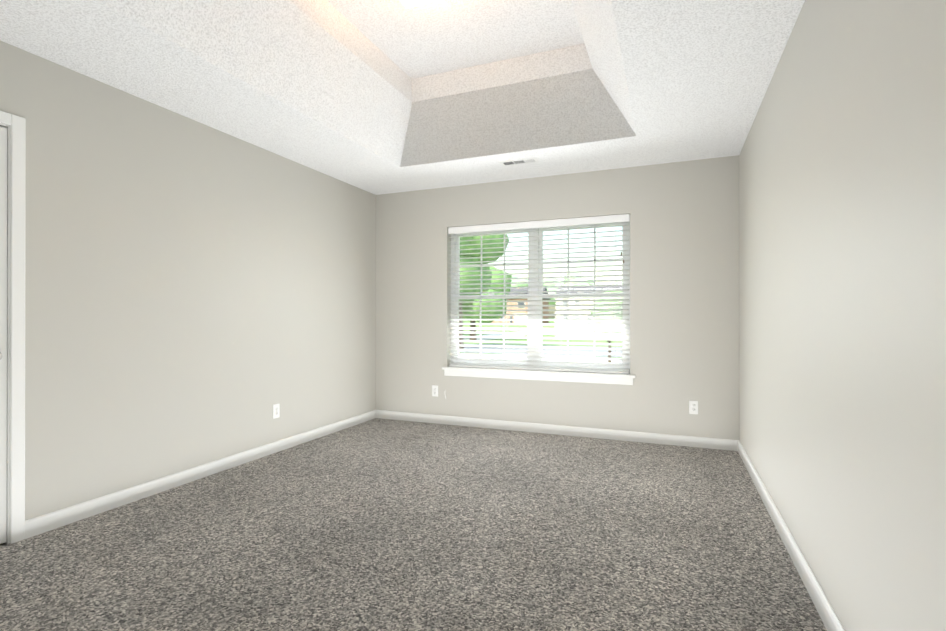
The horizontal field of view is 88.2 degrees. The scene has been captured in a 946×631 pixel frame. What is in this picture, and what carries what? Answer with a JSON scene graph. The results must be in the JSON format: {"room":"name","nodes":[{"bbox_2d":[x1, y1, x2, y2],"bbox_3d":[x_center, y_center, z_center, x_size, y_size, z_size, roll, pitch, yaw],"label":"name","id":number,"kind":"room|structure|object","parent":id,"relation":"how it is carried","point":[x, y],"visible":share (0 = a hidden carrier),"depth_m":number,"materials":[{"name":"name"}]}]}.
{"room":"empty bedroom","nodes":[
{"label":"empty bedroom","id":0,"kind":"room"},
{"bbox_2d":[0,41,375,519],"bbox_3d":[-2.309,-0.116,2.491,0.160,2.460,6.560,0,0,22],"label":"wall","id":1,"kind":"structure","parent":0,"point":[197,293],"depth_m":3.13,"materials":[{"name":"grey paint"}]},
{"bbox_2d":[0,126,6,543],"bbox_3d":[-2.439,0.094,2.014,0.169,2.015,0.808,0,0,22],"label":"door","id":2,"kind":"structure","parent":1,"relation":"in","point":[3,327],"depth_m":2.37,"materials":[{"name":"white wood"}]},
{"bbox_2d":[0,111,25,543],"bbox_3d":[-2.485,0.065,2.033,0.177,2.097,0.934,0,0,22],"label":"door frame","id":3,"kind":"structure","parent":1,"relation":"attached to","point":[15,125],"depth_m":2.40,"materials":[{"name":"white wood"}]},
{"bbox_2d":[25,410,375,538],"bbox_3d":[-1.648,1.073,3.892,0.014,0.088,3.143,0,0,22],"label":"baseboard","id":4,"kind":"structure","parent":1,"relation":"attached to","point":[38,525],"depth_m":3.13,"materials":[{"name":"white wood"}]},
{"bbox_2d":[273,403,279,418],"bbox_3d":[-1.609,0.782,3.997,0.008,0.115,0.070,0,0,22],"label":"outlet","id":5,"kind":"object","parent":1,"relation":"attached to","point":[276,410],"visible":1,"depth_m":4.00,"materials":[{"name":"white plastic"}]},
{"bbox_2d":[0,0,804,194],"bbox_3d":[-0.757,-1.702,1.811,4.130,0.750,6.660,0,0,22],"label":"ceiling","id":6,"kind":"structure","parent":0,"point":[377,97],"depth_m":3.19,"materials":[{"name":"white paint"}]},
{"bbox_2d":[499,157,539,166],"bbox_3d":[0.400,-1.319,4.201,0.330,0.007,0.130,0,0,22],"label":"ceiling vent","id":7,"kind":"object","parent":6,"relation":"in","point":[521,161],"visible":0.98,"depth_m":4.20,"materials":[{"name":"white metal"}]},
{"bbox_2d":[0,418,826,630],"bbox_3d":[-0.757,1.173,1.806,4.130,0.120,6.660,0,0,22],"label":"floor","id":8,"kind":"structure","parent":0,"point":[378,524],"depth_m":2.35,"materials":[{"name":"carpet"}]},
{"bbox_2d":[376,155,738,439],"bbox_3d":[0.597,-0.112,4.767,3.840,2.460,0.160,0,0,22],"label":"wall","id":9,"kind":"structure","parent":0,"point":[684,282],"depth_m":4.39,"materials":[{"name":"grey paint"}]},
{"bbox_2d":[432,385,437,396],"bbox_3d":[-0.394,0.784,5.076,0.070,0.115,0.008,0,0,22],"label":"electrical outlet","id":10,"kind":"object","parent":9,"relation":"attached to","point":[434,390],"visible":1,"depth_m":5.07,"materials":[{"name":"white plastic"}]},
{"bbox_2d":[442,366,634,384],"bbox_3d":[0.578,0.574,4.719,1.890,0.089,0.130,0,0,22],"label":"window sill","id":11,"kind":"structure","parent":9,"relation":"attached to","point":[587,377],"depth_m":4.63,"materials":[{"name":"white wood"}]},
{"bbox_2d":[451,221,629,373],"bbox_3d":[0.612,-0.189,4.805,1.800,1.445,0.068,0,0,22],"label":"window","id":12,"kind":"structure","parent":9,"relation":"in","point":[541,275],"depth_m":4.78,"materials":[{"name":"white plastic"}]},
{"bbox_2d":[448,214,629,373],"bbox_3d":[0.582,-0.193,4.731,1.788,1.435,0.082,0,0,22],"label":"window blind slats","id":13,"kind":"object","parent":12,"relation":"attached to","point":[623,218],"visible":0.9,"depth_m":4.69,"materials":[{"name":"white plastic"}]},
{"bbox_2d":[376,410,738,450],"bbox_3d":[0.564,1.074,4.684,3.520,0.088,0.014,0,0,22],"label":"baseboard","id":14,"kind":"structure","parent":9,"relation":"attached to","point":[688,441],"depth_m":4.54,"materials":[{"name":"white wood"}]},
{"bbox_2d":[689,400,697,413],"bbox_3d":[1.877,0.782,4.156,0.070,0.115,0.008,0,0,22],"label":"electrical outlet","id":15,"kind":"object","parent":9,"relation":"attached to","point":[693,407],"visible":1,"depth_m":4.16,"materials":[{"name":"white plastic"}]},
{"bbox_2d":[739,0,945,630],"bbox_3d":[1.102,-0.118,1.110,0.160,2.460,6.560,0,0,22],"label":"wall","id":16,"kind":"structure","parent":0,"point":[842,297],"depth_m":1.50,"materials":[{"name":"grey paint"}]},
{"bbox_2d":[738,440,844,630],"bbox_3d":[1.321,1.069,1.882,0.014,0.088,4.640,0,0,22],"label":"baseboard","id":17,"kind":"structure","parent":16,"relation":"attached to","point":[828,615],"depth_m":2.14,"materials":[{"name":"white wood"}]},
{"label":"outside","id":18,"kind":"structure","parent":0,"visible":0},
{"bbox_2d":[459,318,621,362],"bbox_3d":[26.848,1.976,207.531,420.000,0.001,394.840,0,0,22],"label":"lawn","id":19,"kind":"structure","parent":18,"point":[564,336],"depth_m":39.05,"materials":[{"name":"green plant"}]},
{"bbox_2d":[459,234,508,348],"bbox_3d":[-0.921,-2.165,23.788,5.358,7.630,4.913,0,0,22],"label":"tree","id":20,"kind":"object","parent":19,"relation":"on","point":[478,259],"depth_m":22.57,"materials":[{"name":"green plant"}]},
{"bbox_2d":[462,267,511,339],"bbox_3d":[-0.096,-1.028,33.278,5.140,5.389,4.574,0,0,22],"label":"tree","id":21,"kind":"object","parent":19,"relation":"on","point":[492,303],"depth_m":32.11,"materials":[{"name":"green plant"}]},
{"bbox_2d":[511,276,527,286],"bbox_3d":[15.239,-5.570,160.835,9.078,14.923,9.688,0,0,22],"label":"tree","id":22,"kind":"object","parent":19,"relation":"on","point":[519,285],"depth_m":156.75,"materials":[{"name":"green plant"}]},
{"bbox_2d":[491,288,549,322],"bbox_3d":[10.449,-2.727,116.403,13.800,9.080,10.900,0,0,22],"label":"house","id":23,"kind":"structure","parent":19,"relation":"on","point":[518,308],"depth_m":112.95,"materials":[{"name":"beige"}]},
{"bbox_2d":[463,326,591,340],"bbox_3d":[12.626,1.719,66.480,3.500,0.001,77.000,0,0,22],"label":"street","id":24,"kind":"structure","parent":19,"relation":"on","point":[506,335],"depth_m":43.14,"materials":[{"name":"grey asphalt"}]},
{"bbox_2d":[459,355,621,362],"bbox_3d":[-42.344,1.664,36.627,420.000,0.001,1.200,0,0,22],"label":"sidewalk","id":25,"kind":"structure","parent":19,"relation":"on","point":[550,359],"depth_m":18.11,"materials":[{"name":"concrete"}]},
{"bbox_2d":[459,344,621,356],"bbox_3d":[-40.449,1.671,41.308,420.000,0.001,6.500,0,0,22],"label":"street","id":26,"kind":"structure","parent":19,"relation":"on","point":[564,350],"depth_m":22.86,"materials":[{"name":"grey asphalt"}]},
{"bbox_2d":[543,278,564,306],"bbox_3d":[27.825,-5.247,154.921,13.552,14.255,10.829,0,0,22],"label":"tree","id":27,"kind":"object","parent":19,"relation":"on","point":[551,289],"depth_m":153.68,"materials":[{"name":"green plant"}]},
{"bbox_2d":[562,273,593,285],"bbox_3d":[30.776,-5.524,143.236,9.810,14.769,11.036,0,0,22],"label":"tree","id":28,"kind":"object","parent":19,"relation":"on","point":[579,279],"depth_m":139.91,"materials":[{"name":"green plant"}]},
{"bbox_2d":[556,283,621,323],"bbox_3d":[26.007,-2.744,106.867,14.800,9.080,10.900,0,0,22],"label":"house","id":29,"kind":"structure","parent":19,"relation":"on","point":[581,302],"depth_m":104.59,"materials":[{"name":"white"}]},
{"bbox_2d":[590,291,621,362],"bbox_3d":[3.503,0.494,12.524,1.066,2.271,1.029,0,0,22],"label":"tree","id":30,"kind":"object","parent":19,"relation":"on","point":[609,317],"depth_m":12.24,"materials":[{"name":"green plant"}]}
]}

